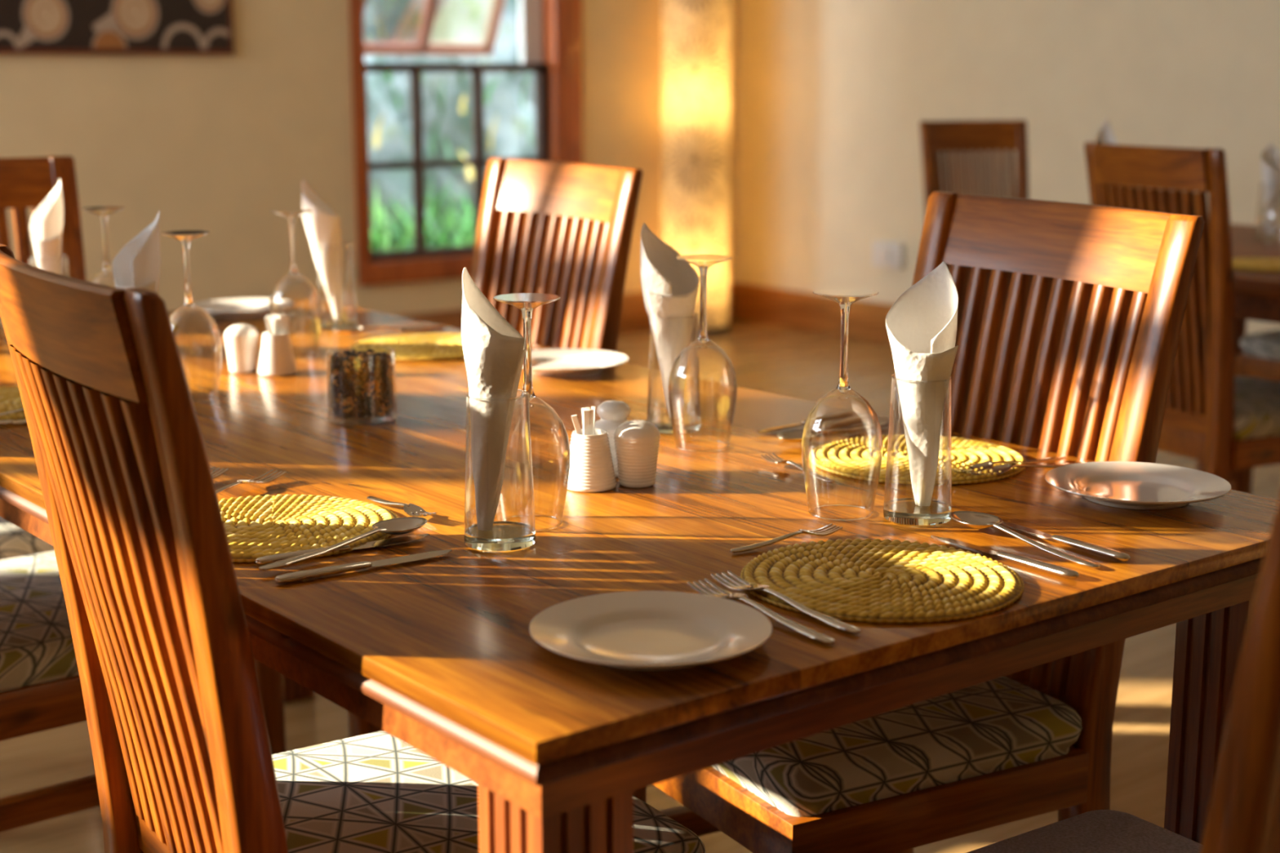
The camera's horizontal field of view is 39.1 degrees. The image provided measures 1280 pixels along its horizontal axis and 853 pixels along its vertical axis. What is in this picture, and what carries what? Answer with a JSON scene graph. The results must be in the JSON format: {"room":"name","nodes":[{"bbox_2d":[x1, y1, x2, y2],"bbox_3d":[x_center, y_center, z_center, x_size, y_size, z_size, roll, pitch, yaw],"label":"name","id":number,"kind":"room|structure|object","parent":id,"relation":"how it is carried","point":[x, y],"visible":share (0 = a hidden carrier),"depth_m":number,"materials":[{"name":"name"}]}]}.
{"room":"restaurant dining room","nodes":[
{"label":"restaurant dining room","id":0,"kind":"room"},
{"bbox_2d":[0,0,739,325],"bbox_3d":[-2.420,-1.564,6.195,7.613,3.000,0.140,-9,14,-37],"label":"wall","id":1,"kind":"structure","parent":0,"point":[214,144],"depth_m":6.94,"materials":[{"name":"beige paint"}]},
{"bbox_2d":[0,0,234,54],"bbox_3d":[-2.126,-1.730,6.281,1.500,0.951,0.038,-9,14,-37],"label":"wall picture","id":2,"kind":"object","parent":1,"relation":"attached to","point":[125,27],"visible":1,"depth_m":6.52,"materials":[{"name":"brown"}]},
{"bbox_2d":[349,0,582,286],"bbox_3d":[-0.892,-1.647,7.711,1.131,1.957,0.674,-9,14,-37],"label":"window","id":3,"kind":"structure","parent":1,"relation":"in","point":[550,31],"depth_m":7.66,"materials":[{"name":"brown wood"}]},
{"bbox_2d":[395,282,737,331],"bbox_3d":[-2.371,-0.164,6.412,7.213,0.170,0.018,-9,14,-37],"label":"baseboard","id":4,"kind":"structure","parent":1,"relation":"attached to","point":[634,316],"depth_m":8.19,"materials":[{"name":"brown wood"}]},
{"bbox_2d":[0,318,1279,852],"bbox_3d":[0.443,0.671,2.928,7.213,0.100,9.125,-9,14,-37],"label":"floor","id":5,"kind":"structure","parent":0,"point":[801,364],"depth_m":3.37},
{"bbox_2d":[0,155,86,560],"bbox_3d":[-1.049,0.081,3.015,0.456,1.024,0.540,-9,14,-37],"label":"dining chair","id":6,"kind":"object","parent":5,"relation":"on","point":[24,182],"visible":0.12,"depth_m":3.19,"materials":[{"name":"brown wood"}]},
{"bbox_2d":[0,516,54,560],"bbox_3d":[-1.007,0.140,2.972,0.434,0.060,0.402,-9,14,-37],"label":"cushion","id":7,"kind":"object","parent":6,"relation":"on","point":[15,541],"depth_m":2.77,"materials":[{"name":"fabric"}]},
{"bbox_2d":[0,551,99,832],"bbox_3d":[-0.859,0.206,2.388,0.540,1.024,0.456,-9,15,-38],"label":"dining chair","id":8,"kind":"object","parent":5,"relation":"on","point":[41,688],"visible":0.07,"depth_m":2.26,"materials":[{"name":"brown wood"}]},
{"bbox_2d":[0,551,79,692],"bbox_3d":[-0.806,0.247,2.441,0.402,0.060,0.434,-9,15,-38],"label":"cushion","id":9,"kind":"object","parent":8,"relation":"on","point":[37,653],"depth_m":2.27,"materials":[{"name":"fabric"}]},
{"bbox_2d":[0,243,706,852],"bbox_3d":[-0.271,0.345,1.695,0.540,1.024,0.456,-7,13,-32],"label":"dining chair","id":10,"kind":"object","parent":5,"relation":"on","point":[184,762],"visible":0.93,"depth_m":1.49,"materials":[{"name":"brown wood"}]},
{"bbox_2d":[271,730,706,852],"bbox_3d":[-0.213,0.387,1.742,0.402,0.060,0.434,-7,13,-32],"label":"cushion","id":11,"kind":"object","parent":10,"relation":"on","point":[375,792],"depth_m":1.72,"materials":[{"name":"fabric"}]},
{"bbox_2d":[253,157,643,754],"bbox_3d":[-0.327,0.090,2.971,0.540,1.024,0.456,-8,14,-34],"label":"dining chair","id":12,"kind":"object","parent":5,"relation":"on","point":[563,229],"visible":0.34,"depth_m":3.02,"materials":[{"name":"brown wood"}]},
{"bbox_2d":[0,298,1278,852],"bbox_3d":[-0.343,0.349,2.373,0.983,0.750,2.140,-9,14,-37],"label":"dining table","id":13,"kind":"object","parent":5,"relation":"on","point":[440,655],"visible":0.62,"depth_m":1.64,"materials":[{"name":"brown wood"}]},
{"bbox_2d":[0,386,26,421],"bbox_3d":[-0.830,-0.029,2.329,0.240,0.008,0.240,-1,11,-5],"label":"placemat","id":14,"kind":"object","parent":13,"relation":"on","point":[10,397],"visible":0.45,"depth_m":2.32,"materials":[{"name":"wicker"}]},
{"bbox_2d":[29,254,69,276],"bbox_3d":[-0.920,-0.195,2.820,0.066,0.141,0.066,-9,14,-37],"label":"tumbler","id":15,"kind":"object","parent":13,"relation":"on","point":[66,256],"visible":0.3,"depth_m":2.80,"materials":[{"name":"clear glass"}]},
{"bbox_2d":[29,178,63,274],"bbox_3d":[-0.919,-0.261,2.807,0.051,0.245,0.051,-3,12,-13],"label":"napkin","id":16,"kind":"object","parent":15,"relation":"in","point":[46,227],"visible":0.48,"depth_m":2.79,"materials":[{"name":"fabric"}]},
{"bbox_2d":[82,206,124,282],"bbox_3d":[-0.818,-0.226,2.772,0.080,0.219,0.080,-9,14,-37],"label":"wine glass","id":17,"kind":"object","parent":13,"relation":"on","point":[107,268],"visible":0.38,"depth_m":2.76,"materials":[{"name":"clear"}]},
{"bbox_2d":[89,270,113,282],"bbox_3d":[-0.818,-0.179,2.782,0.080,0.124,0.080,-9,14,-37],"label":"bowl","id":18,"kind":"object","parent":17,"relation":"on","point":[107,272],"depth_m":2.77,"materials":[{"name":"clear glass"}]},
{"bbox_2d":[160,230,222,401],"bbox_3d":[-0.592,-0.145,2.372,0.080,0.219,0.080,-9,14,-37],"label":"wine glass","id":19,"kind":"object","parent":13,"relation":"on","point":[188,303],"visible":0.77,"depth_m":2.36,"materials":[{"name":"clear"}]},
{"bbox_2d":[168,305,222,401],"bbox_3d":[-0.592,-0.099,2.382,0.080,0.124,0.080,-9,14,-37],"label":"bowl","id":20,"kind":"object","parent":19,"relation":"on","point":[188,306],"depth_m":2.38,"materials":[{"name":"clear glass"}]},
{"bbox_2d":[181,310,225,319],"bbox_3d":[-0.766,-0.196,3.149,0.022,0.012,0.172,-8,14,-34],"label":"fork","id":21,"kind":"object","parent":13,"relation":"on","point":[205,315],"visible":0.87,"depth_m":3.12,"materials":[{"name":"silver metal"}]},
{"bbox_2d":[223,324,258,373],"bbox_3d":[-0.573,-0.113,2.596,0.049,0.068,0.049,3,12,15],"label":"shaker","id":22,"kind":"object","parent":13,"relation":"on","point":[241,340],"visible":1,"depth_m":2.58,"materials":[{"name":"white"}]},
{"bbox_2d":[190,297,295,318],"bbox_3d":[-0.704,-0.208,3.198,0.184,0.017,0.184,-9,14,-37],"label":"plate","id":23,"kind":"object","parent":13,"relation":"on","point":[236,308],"visible":0.9,"depth_m":3.23,"materials":[{"name":"white"}]},
{"bbox_2d":[215,469,286,493],"bbox_3d":[-0.426,0.066,1.842,0.022,0.012,0.172,7,13,30],"label":"fork","id":24,"kind":"object","parent":13,"relation":"on","point":[272,477],"visible":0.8,"depth_m":1.89,"materials":[{"name":"silver metal"}]},
{"bbox_2d":[257,331,297,376],"bbox_3d":[-0.519,-0.105,2.579,0.056,0.058,0.056,3,12,15],"label":"holder","id":25,"kind":"object","parent":13,"relation":"on","point":[277,358],"visible":1,"depth_m":2.56,"materials":[{"name":"white"}]},
{"bbox_2d":[276,315,289,334],"bbox_3d":[-0.512,-0.123,2.576,0.027,0.072,0.004,-4,12,-17],"label":"toothpick","id":26,"kind":"object","parent":25,"relation":"in","point":[286,318],"visible":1,"depth_m":2.57,"materials":[{"name":"white paper"}]},
{"bbox_2d":[268,208,321,358],"bbox_3d":[-0.522,-0.216,2.726,0.080,0.219,0.080,-9,14,-37],"label":"wine glass","id":27,"kind":"object","parent":13,"relation":"on","point":[293,272],"visible":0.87,"depth_m":2.71,"materials":[{"name":"clear"}]},
{"bbox_2d":[268,273,321,358],"bbox_3d":[-0.522,-0.170,2.735,0.080,0.124,0.080,-9,14,-37],"label":"bowl","id":28,"kind":"object","parent":27,"relation":"on","point":[292,274],"depth_m":2.73,"materials":[{"name":"clear glass"}]},
{"bbox_2d":[218,493,398,562],"bbox_3d":[-0.349,0.094,1.715,0.240,0.008,0.240,7,13,30],"label":"placemat","id":29,"kind":"object","parent":13,"relation":"on","point":[256,526],"visible":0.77,"depth_m":1.72,"materials":[{"name":"wicker"}]},
{"bbox_2d":[318,242,357,330],"bbox_3d":[-0.506,-0.234,3.014,0.066,0.141,0.066,-9,14,-37],"label":"tumbler","id":30,"kind":"object","parent":13,"relation":"on","point":[327,324],"visible":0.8,"depth_m":3.00,"materials":[{"name":"clear glass"}]},
{"bbox_2d":[302,177,342,319],"bbox_3d":[-0.528,-0.294,3.001,0.063,0.235,0.067,-3,12,-14],"label":"napkin","id":31,"kind":"object","parent":30,"relation":"in","point":[322,227],"visible":0.98,"depth_m":2.99,"materials":[{"name":"fabric"}]},
{"bbox_2d":[254,533,429,565],"bbox_3d":[-0.267,0.110,1.634,0.172,0.008,0.016,-8,14,-34],"label":"knife","id":32,"kind":"object","parent":13,"relation":"on","point":[268,559],"visible":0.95,"depth_m":1.63,"materials":[{"name":"silver metal"}]},
{"bbox_2d":[258,516,427,570],"bbox_3d":[-0.266,0.105,1.626,0.043,0.012,0.190,10,15,40],"label":"spoon","id":33,"kind":"object","parent":13,"relation":"on","point":[399,526],"visible":1,"depth_m":1.65,"materials":[{"name":"silver metal"}]},
{"bbox_2d":[371,516,427,535],"bbox_3d":[-0.222,0.095,1.675,0.043,0.010,0.058,10,15,40],"label":"bowl","id":34,"kind":"object","parent":33,"relation":"on","point":[399,526],"depth_m":1.68,"materials":[{"name":"silver metal"}]},
{"bbox_2d":[325,347,396,426],"bbox_3d":[-0.345,-0.051,2.239,0.085,0.087,0.085,-9,14,-37],"label":"candle jar","id":35,"kind":"object","parent":13,"relation":"on","point":[361,389],"visible":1,"depth_m":2.21,"materials":[{"name":"clear glass"}]},
{"bbox_2d":[274,549,452,584],"bbox_3d":[-0.239,0.121,1.579,0.172,0.008,0.016,-8,14,-35],"label":"knife","id":36,"kind":"object","parent":13,"relation":"on","point":[291,577],"visible":1,"depth_m":1.56,"materials":[{"name":"silver metal"}]},
{"bbox_2d":[333,324,431,334],"bbox_3d":[-0.423,-0.163,2.982,0.190,0.012,0.043,-9,15,-39],"label":"spoon","id":37,"kind":"object","parent":13,"relation":"on","point":[344,330],"visible":0.97,"depth_m":2.96,"materials":[{"name":"silver metal"}]},
{"bbox_2d":[333,326,365,334],"bbox_3d":[-0.474,-0.155,2.940,0.058,0.010,0.043,-9,15,-39],"label":"bowl","id":38,"kind":"object","parent":37,"relation":"on","point":[344,330],"depth_m":2.94,"materials":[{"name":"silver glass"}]},
{"bbox_2d":[355,324,445,337],"bbox_3d":[-0.394,-0.157,2.969,0.172,0.008,0.016,-9,15,-39],"label":"knife","id":39,"kind":"object","parent":13,"relation":"on","point":[439,326],"visible":1,"depth_m":2.98,"materials":[{"name":"silver metal"}]},
{"bbox_2d":[366,496,437,516],"bbox_3d":[-0.239,0.078,1.782,0.019,0.011,0.122,-8,14,-36],"label":"fork","id":40,"kind":"object","parent":13,"relation":"on","point":[413,510],"visible":0.99,"depth_m":1.76,"materials":[{"name":"silver metal"}]},
{"bbox_2d":[350,333,464,360],"bbox_3d":[-0.330,-0.125,2.808,0.240,0.008,0.240,5,12,21],"label":"placemat","id":41,"kind":"object","parent":13,"relation":"on","point":[429,346],"visible":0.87,"depth_m":2.79,"materials":[{"name":"wicker"}]},
{"bbox_2d":[463,389,535,552],"bbox_3d":[-0.129,0.039,1.650,0.066,0.141,0.066,-9,14,-37],"label":"tumbler","id":42,"kind":"object","parent":13,"relation":"on","point":[504,536],"visible":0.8,"depth_m":1.64,"materials":[{"name":"clear glass"}]},
{"bbox_2d":[461,267,526,530],"bbox_3d":[-0.132,-0.023,1.636,0.058,0.240,0.057,0,11,-1],"label":"napkin","id":43,"kind":"object","parent":42,"relation":"in","point":[494,350],"visible":1,"depth_m":1.62,"materials":[{"name":"fabric"}]},
{"bbox_2d":[493,293,570,531],"bbox_3d":[-0.106,-0.014,1.717,0.080,0.219,0.080,-9,14,-37],"label":"wine glass","id":44,"kind":"object","parent":13,"relation":"on","point":[526,308],"visible":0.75,"depth_m":1.70,"materials":[{"name":"clear"}]},
{"bbox_2d":[495,395,570,523],"bbox_3d":[-0.106,0.032,1.726,0.080,0.124,0.080,-9,14,-37],"label":"bowl","id":45,"kind":"object","parent":44,"relation":"on","point":[531,397],"depth_m":1.72,"materials":[{"name":"clear glass"}]},
{"bbox_2d":[522,348,628,376],"bbox_3d":[-0.108,-0.090,2.611,0.184,0.017,0.184,-9,14,-37],"label":"plate","id":46,"kind":"object","parent":13,"relation":"on","point":[553,362],"visible":0.83,"depth_m":2.64,"materials":[{"name":"white"}]},
{"bbox_2d":[563,428,616,492],"bbox_3d":[-0.052,0.034,1.884,0.056,0.058,0.056,3,12,15],"label":"holder","id":47,"kind":"object","parent":13,"relation":"on","point":[591,464],"visible":0.91,"depth_m":1.86,"materials":[{"name":"white"}]},
{"bbox_2d":[583,410,589,435],"bbox_3d":[-0.055,0.017,1.875,0.006,0.070,0.009,0,11,2],"label":"toothpick","id":48,"kind":"object","parent":47,"relation":"in","point":[586,413],"visible":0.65,"depth_m":1.87,"materials":[{"name":"white paper"}]},
{"bbox_2d":[595,400,631,477],"bbox_3d":[-0.028,0.012,1.943,0.049,0.080,0.049,3,12,15],"label":"shaker","id":49,"kind":"object","parent":13,"relation":"on","point":[612,413],"visible":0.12,"depth_m":1.92,"materials":[{"name":"white"}]},
{"bbox_2d":[613,419,660,488],"bbox_3d":[-0.003,0.027,1.895,0.049,0.068,0.049,0,11,-2],"label":"shaker","id":50,"kind":"object","parent":13,"relation":"on","point":[637,442],"visible":1,"depth_m":1.88,"materials":[{"name":"white"}]},
{"bbox_2d":[528,591,772,670],"bbox_3d":[0.008,0.159,1.367,0.184,0.017,0.184,-9,14,-37],"label":"plate","id":51,"kind":"object","parent":13,"relation":"on","point":[637,630],"visible":1,"depth_m":1.38,"materials":[{"name":"white"}]},
{"bbox_2d":[646,312,701,434],"bbox_3d":[0.041,-0.066,2.172,0.066,0.141,0.066,-9,14,-37],"label":"tumbler","id":52,"kind":"object","parent":13,"relation":"on","point":[687,424],"visible":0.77,"depth_m":2.16,"materials":[{"name":"clear glass"}]},
{"bbox_2d":[640,222,699,418],"bbox_3d":[0.032,-0.126,2.160,0.071,0.234,0.069,-9,14,-37],"label":"napkin","id":53,"kind":"object","parent":52,"relation":"in","point":[669,284],"visible":0.95,"depth_m":2.15,"materials":[{"name":"fabric"}]},
{"bbox_2d":[667,253,737,451],"bbox_3d":[0.072,-0.085,2.070,0.080,0.219,0.080,-9,14,-37],"label":"wine glass","id":54,"kind":"object","parent":13,"relation":"on","point":[703,266],"visible":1,"depth_m":2.06,"materials":[{"name":"clear"}]},
{"bbox_2d":[667,339,737,451],"bbox_3d":[0.072,-0.038,2.079,0.080,0.124,0.080,-9,14,-37],"label":"bowl","id":55,"kind":"object","parent":54,"relation":"on","point":[702,341],"depth_m":2.07,"materials":[{"name":"clear glass"}]},
{"bbox_2d":[687,577,835,644],"bbox_3d":[0.097,0.146,1.438,0.022,0.012,0.172,-8,14,-34],"label":"fork","id":56,"kind":"object","parent":13,"relation":"on","point":[807,632],"visible":0.9,"depth_m":1.44,"materials":[{"name":"silver metal"}]},
{"bbox_2d":[711,570,861,633],"bbox_3d":[0.119,0.142,1.463,0.022,0.012,0.172,-8,14,-35],"label":"fork","id":57,"kind":"object","parent":13,"relation":"on","point":[837,624],"visible":1,"depth_m":1.47,"materials":[{"name":"silver metal"}]},
{"bbox_2d":[729,523,843,553],"bbox_3d":[0.133,0.103,1.658,0.122,0.011,0.019,-7,13,-32],"label":"fork","id":58,"kind":"object","parent":13,"relation":"on","point":[833,529],"visible":1,"depth_m":1.66,"materials":[{"name":"silver metal"}]},
{"bbox_2d":[760,453,834,483],"bbox_3d":[0.172,0.045,1.948,0.019,0.011,0.122,-7,13,-30],"label":"fork","id":59,"kind":"object","parent":13,"relation":"on","point":[773,460],"visible":0.98,"depth_m":1.95,"materials":[{"name":"silver metal"}]},
{"bbox_2d":[756,411,853,433],"bbox_3d":[0.202,-0.005,2.210,0.172,0.008,0.016,-10,15,-42],"label":"knife","id":60,"kind":"object","parent":13,"relation":"on","point":[842,415],"visible":0.96,"depth_m":2.22,"materials":[{"name":"silver metal"}]},
{"bbox_2d":[778,415,869,439],"bbox_3d":[0.222,0.001,2.178,0.016,0.008,0.172,11,16,43],"label":"knife","id":61,"kind":"object","parent":13,"relation":"on","point":[860,419],"visible":0.7,"depth_m":2.20,"materials":[{"name":"silver metal"}]},
{"bbox_2d":[776,422,888,443],"bbox_3d":[0.232,0.005,2.141,0.190,0.012,0.043,-10,15,-41],"label":"spoon","id":62,"kind":"object","parent":13,"relation":"on","point":[791,436],"visible":0.94,"depth_m":2.12,"materials":[{"name":"silver metal"}]},
{"bbox_2d":[776,430,819,443],"bbox_3d":[0.183,0.013,2.098,0.058,0.010,0.043,-10,15,-41],"label":"bowl","id":63,"kind":"object","parent":62,"relation":"on","point":[791,436],"depth_m":2.11,"materials":[{"name":"silver metal"}]},
{"bbox_2d":[801,287,883,519],"bbox_3d":[0.198,-0.022,1.758,0.080,0.219,0.080,-9,14,-37],"label":"wine glass","id":64,"kind":"object","parent":13,"relation":"on","point":[845,303],"visible":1,"depth_m":1.75,"materials":[{"name":"clear"}]},
{"bbox_2d":[801,388,883,514],"bbox_3d":[0.198,0.024,1.767,0.080,0.124,0.080,-9,14,-37],"label":"bowl","id":65,"kind":"object","parent":64,"relation":"on","point":[842,390],"depth_m":1.76,"materials":[{"name":"clear glass"}]},
{"bbox_2d":[740,538,1024,623],"bbox_3d":[0.206,0.129,1.540,0.240,0.008,0.240,2,11,9],"label":"placemat","id":66,"kind":"object","parent":13,"relation":"on","point":[877,580],"visible":1,"depth_m":1.52,"materials":[{"name":"wicker"}]},
{"bbox_2d":[808,434,1026,484],"bbox_3d":[0.309,0.035,2.010,0.240,0.008,0.240,-7,13,-31],"label":"placemat","id":67,"kind":"object","parent":13,"relation":"on","point":[858,458],"visible":0.64,"depth_m":2.00,"materials":[{"name":"wicker"}]},
{"bbox_2d":[944,456,1065,473],"bbox_3d":[0.403,0.041,1.967,0.172,0.012,0.022,-8,14,-33],"label":"fork","id":68,"kind":"object","parent":67,"relation":"on","point":[986,465],"visible":0.94,"depth_m":1.96,"materials":[{"name":"silver metal"}]},
{"bbox_2d":[883,373,951,526],"bbox_3d":[0.270,0.021,1.741,0.066,0.141,0.066,-9,14,-37],"label":"tumbler","id":69,"kind":"object","parent":13,"relation":"on","point":[902,511],"visible":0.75,"depth_m":1.73,"materials":[{"name":"clear glass"}]},
{"bbox_2d":[885,261,958,506],"bbox_3d":[0.268,-0.039,1.731,0.068,0.234,0.060,1,11,4],"label":"napkin","id":70,"kind":"object","parent":69,"relation":"in","point":[922,323],"visible":0.98,"depth_m":1.73,"materials":[{"name":"fabric"}]},
{"bbox_2d":[930,535,1079,579],"bbox_3d":[0.324,0.114,1.613,0.016,0.008,0.172,-8,14,-36],"label":"knife","id":71,"kind":"object","parent":13,"relation":"on","point":[1062,571],"visible":1,"depth_m":1.59,"materials":[{"name":"silver metal"}]},
{"bbox_2d":[949,511,1100,568],"bbox_3d":[0.352,0.103,1.655,0.043,0.012,0.190,-7,13,-30],"label":"spoon","id":72,"kind":"object","parent":13,"relation":"on","point":[975,520],"visible":1,"depth_m":1.68,"materials":[{"name":"silver metal"}]},
{"bbox_2d":[949,511,1003,528],"bbox_3d":[0.318,0.091,1.711,0.043,0.010,0.058,-7,13,-30],"label":"bowl","id":73,"kind":"object","parent":72,"relation":"on","point":[975,520],"depth_m":1.72,"materials":[{"name":"silver metal"}]},
{"bbox_2d":[959,461,1090,475],"bbox_3d":[0.422,0.044,1.950,0.172,0.012,0.022,-5,13,-25],"label":"fork","id":74,"kind":"object","parent":13,"relation":"on","point":[1005,468],"visible":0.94,"depth_m":1.94,"materials":[{"name":"silver metal"}]},
{"bbox_2d":[1000,521,1130,561],"bbox_3d":[0.386,0.103,1.669,0.016,0.008,0.172,-7,14,-33],"label":"knife","id":75,"kind":"object","parent":13,"relation":"on","point":[1111,553],"visible":0.91,"depth_m":1.64,"materials":[{"name":"silver metal"}]},
{"bbox_2d":[1044,461,1231,509],"bbox_3d":[0.507,0.064,1.843,0.184,0.017,0.184,-9,14,-37],"label":"plate","id":76,"kind":"object","parent":13,"relation":"on","point":[1118,484],"visible":1,"depth_m":1.86,"materials":[{"name":"white"}]},
{"bbox_3d":[-0.630,-0.087,2.280,0.066,0.141,0.066,-9,14,-37],"label":"tumbler","id":77,"kind":"object","parent":13,"relation":"on","visible":0},
{"bbox_2d":[111,210,160,294],"bbox_3d":[-0.628,-0.150,2.267,0.060,0.241,0.065,-9,14,-37],"label":"napkin","id":78,"kind":"object","parent":77,"relation":"in","point":[137,264],"visible":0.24,"depth_m":2.25,"materials":[{"name":"fabric"}]},
{"bbox_2d":[661,0,732,335],"bbox_3d":[0.249,-1.417,8.007,0.320,2.000,0.320,-9,14,-37],"label":"lamp","id":79,"kind":"object","parent":5,"relation":"on","point":[696,34],"visible":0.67,"depth_m":7.91,"materials":[{"name":"yellow"}]},
{"bbox_2d":[633,191,1204,852],"bbox_3d":[0.282,0.261,2.115,0.540,1.024,0.456,-6,13,-29],"label":"dining chair","id":80,"kind":"object","parent":5,"relation":"on","point":[1070,315],"visible":0.44,"depth_m":2.01,"materials":[{"name":"brown wood"}]},
{"bbox_2d":[711,676,1082,817],"bbox_3d":[0.222,0.317,2.092,0.402,0.060,0.434,-6,13,-29],"label":"cushion","id":81,"kind":"object","parent":80,"relation":"on","point":[1002,731],"depth_m":1.92,"materials":[{"name":"fabric"}]},
{"bbox_2d":[919,120,1028,269],"bbox_3d":[1.041,-0.353,5.183,0.337,1.024,0.540,-3,12,-14],"label":"dining chair","id":82,"kind":"object","parent":5,"relation":"on","point":[975,135],"visible":0.25,"depth_m":5.32,"materials":[{"name":"brown wood"}]},
{"bbox_2d":[966,495,1279,852],"bbox_3d":[0.431,0.401,1.416,0.456,1.024,0.540,-8,14,-34],"label":"dining chair","id":83,"kind":"object","parent":5,"relation":"on","point":[1243,815],"visible":1,"depth_m":1.09,"materials":[{"name":"brown wood"}]},
{"bbox_2d":[966,809,1201,852],"bbox_3d":[0.392,0.439,1.481,0.434,0.060,0.402,-8,14,-34],"label":"cushion","id":84,"kind":"object","parent":83,"relation":"on","point":[1099,831],"depth_m":1.66,"materials":[{"name":"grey fabric"}]},
{"bbox_2d":[1084,142,1279,493],"bbox_3d":[1.248,-0.091,3.874,0.540,1.024,0.383,-6,13,-28],"label":"dining chair","id":85,"kind":"object","parent":5,"relation":"on","point":[1228,423],"visible":0.45,"depth_m":3.67,"materials":[{"name":"brown wood"}]},
{"bbox_2d":[1233,376,1279,439],"bbox_3d":[1.308,-0.049,3.917,0.402,0.060,0.364,-6,13,-28],"label":"cushion","id":86,"kind":"object","parent":85,"relation":"on","point":[1256,405],"depth_m":3.73,"materials":[{"name":"fabric"}]},
{"bbox_2d":[1196,223,1279,470],"bbox_3d":[1.660,-0.018,4.204,1.120,0.750,1.500,-9,14,-37],"label":"dining table","id":87,"kind":"object","parent":5,"relation":"on","point":[1256,294],"visible":0.08,"depth_m":3.80,"materials":[{"name":"brown wood"}]},
{"bbox_2d":[1232,257,1279,271],"bbox_3d":[1.390,-0.355,3.958,0.240,0.008,0.240,1,11,4],"label":"placemat","id":88,"kind":"object","parent":87,"relation":"on","point":[1266,264],"visible":0.94,"depth_m":3.94,"materials":[{"name":"wicker"}]},
{"bbox_2d":[1254,182,1279,240],"bbox_3d":[1.594,-0.544,4.564,0.066,0.141,0.066,-9,14,-37],"label":"tumbler","id":89,"kind":"object","parent":87,"relation":"on","point":[1269,237],"visible":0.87,"depth_m":4.55,"materials":[{"name":"clear glass"}]},
{"bbox_2d":[1261,143,1279,233],"bbox_3d":[1.593,-0.600,4.553,0.060,0.225,0.055,-2,11,-8],"label":"napkin","id":90,"kind":"object","parent":89,"relation":"in","point":[1270,166],"visible":0.95,"depth_m":4.55,"materials":[{"name":"white fabric"}]},
{"bbox_2d":[1261,155,1279,248],"bbox_3d":[1.550,-0.546,4.373,0.080,0.219,0.080,-9,14,-37],"label":"wine glass","id":91,"kind":"object","parent":87,"relation":"on","point":[1272,156],"visible":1,"depth_m":4.37,"materials":[{"name":"clear"}]},
{"bbox_2d":[1261,195,1279,248],"bbox_3d":[1.550,-0.499,4.382,0.080,0.124,0.080,-9,14,-37],"label":"bowl","id":92,"kind":"object","parent":91,"relation":"on","point":[1276,195],"depth_m":4.39,"materials":[{"name":"clear glass"}]},
{"bbox_3d":[1.199,-0.563,4.659,0.066,0.141,0.066,-9,14,-37],"label":"tumbler","id":93,"kind":"object","parent":87,"relation":"on","visible":0},
{"bbox_2d":[1095,118,1117,185],"bbox_3d":[1.199,-0.648,4.644,0.061,0.285,0.058,-2,11,-9],"label":"napkin","id":94,"kind":"object","parent":93,"relation":"in","point":[1105,135],"visible":0.04,"depth_m":4.65,"materials":[{"name":"white fabric"}]},
{"bbox_2d":[1235,329,1279,493],"bbox_3d":[1.923,-0.270,4.766,0.540,1.024,0.456,-9,14,-37],"label":"dining chair","id":95,"kind":"object","parent":5,"relation":"on","point":[1260,358],"visible":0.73,"depth_m":4.74,"materials":[{"name":"brown wood"}]},
{"bbox_2d":[1240,329,1279,359],"bbox_3d":[1.869,-0.213,4.734,0.402,0.060,0.434,-9,14,-37],"label":"cushion","id":96,"kind":"object","parent":95,"relation":"on","point":[1265,345],"depth_m":4.73,"materials":[{"name":"fabric"}]},
{"bbox_2d":[736,0,1279,335],"bbox_3d":[3.419,-1.283,4.793,0.200,3.000,9.325,-9,14,-37],"label":"wall","id":97,"kind":"structure","parent":0,"point":[833,98],"depth_m":7.42,"materials":[{"name":"paint"}]},
{"bbox_2d":[736,282,893,343],"bbox_3d":[3.277,0.104,5.074,0.018,0.170,9.107,-9,14,-37],"label":"baseboard","id":98,"kind":"structure","parent":97,"relation":"attached to","point":[808,311],"depth_m":8.20,"materials":[{"name":"brown wood"}]},
{"bbox_2d":[871,240,906,269],"bbox_3d":[1.063,-0.738,7.751,0.050,0.110,0.170,-9,14,-37],"label":"wall socket","id":99,"kind":"object","parent":97,"relation":"attached to","point":[886,254],"visible":1,"depth_m":7.72,"materials":[{"name":"white paint"}]},
{"label":"outside","id":100,"kind":"structure","parent":0,"visible":0},
{"bbox_3d":[-3.618,-0.848,12.172,20.000,0.150,10.335,-9,14,-37],"label":"ground","id":101,"kind":"structure","parent":100,"visible":0},
{"bbox_2d":[370,173,474,252],"bbox_3d":[-0.545,-0.923,9.879,5.576,0.938,2.586,-9,14,-37],"label":"grass","id":102,"kind":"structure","parent":101,"relation":"on","point":[461,236],"depth_m":9.37,"materials":[{"name":"green plant"}]},
{"bbox_2d":[363,0,535,251],"bbox_3d":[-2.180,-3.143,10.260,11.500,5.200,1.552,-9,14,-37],"label":"window glass","id":103,"kind":"object","parent":101,"relation":"on","point":[453,23],"visible":0.04,"depth_m":11.20,"materials":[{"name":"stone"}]},
{"bbox_2d":[368,0,532,244],"bbox_3d":[-0.990,-2.632,10.948,6.182,3.615,0.622,-9,14,-37],"label":"leaves","id":104,"kind":"object","parent":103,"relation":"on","point":[474,15],"visible":0.16,"depth_m":11.07,"materials":[{"name":"green plant"}]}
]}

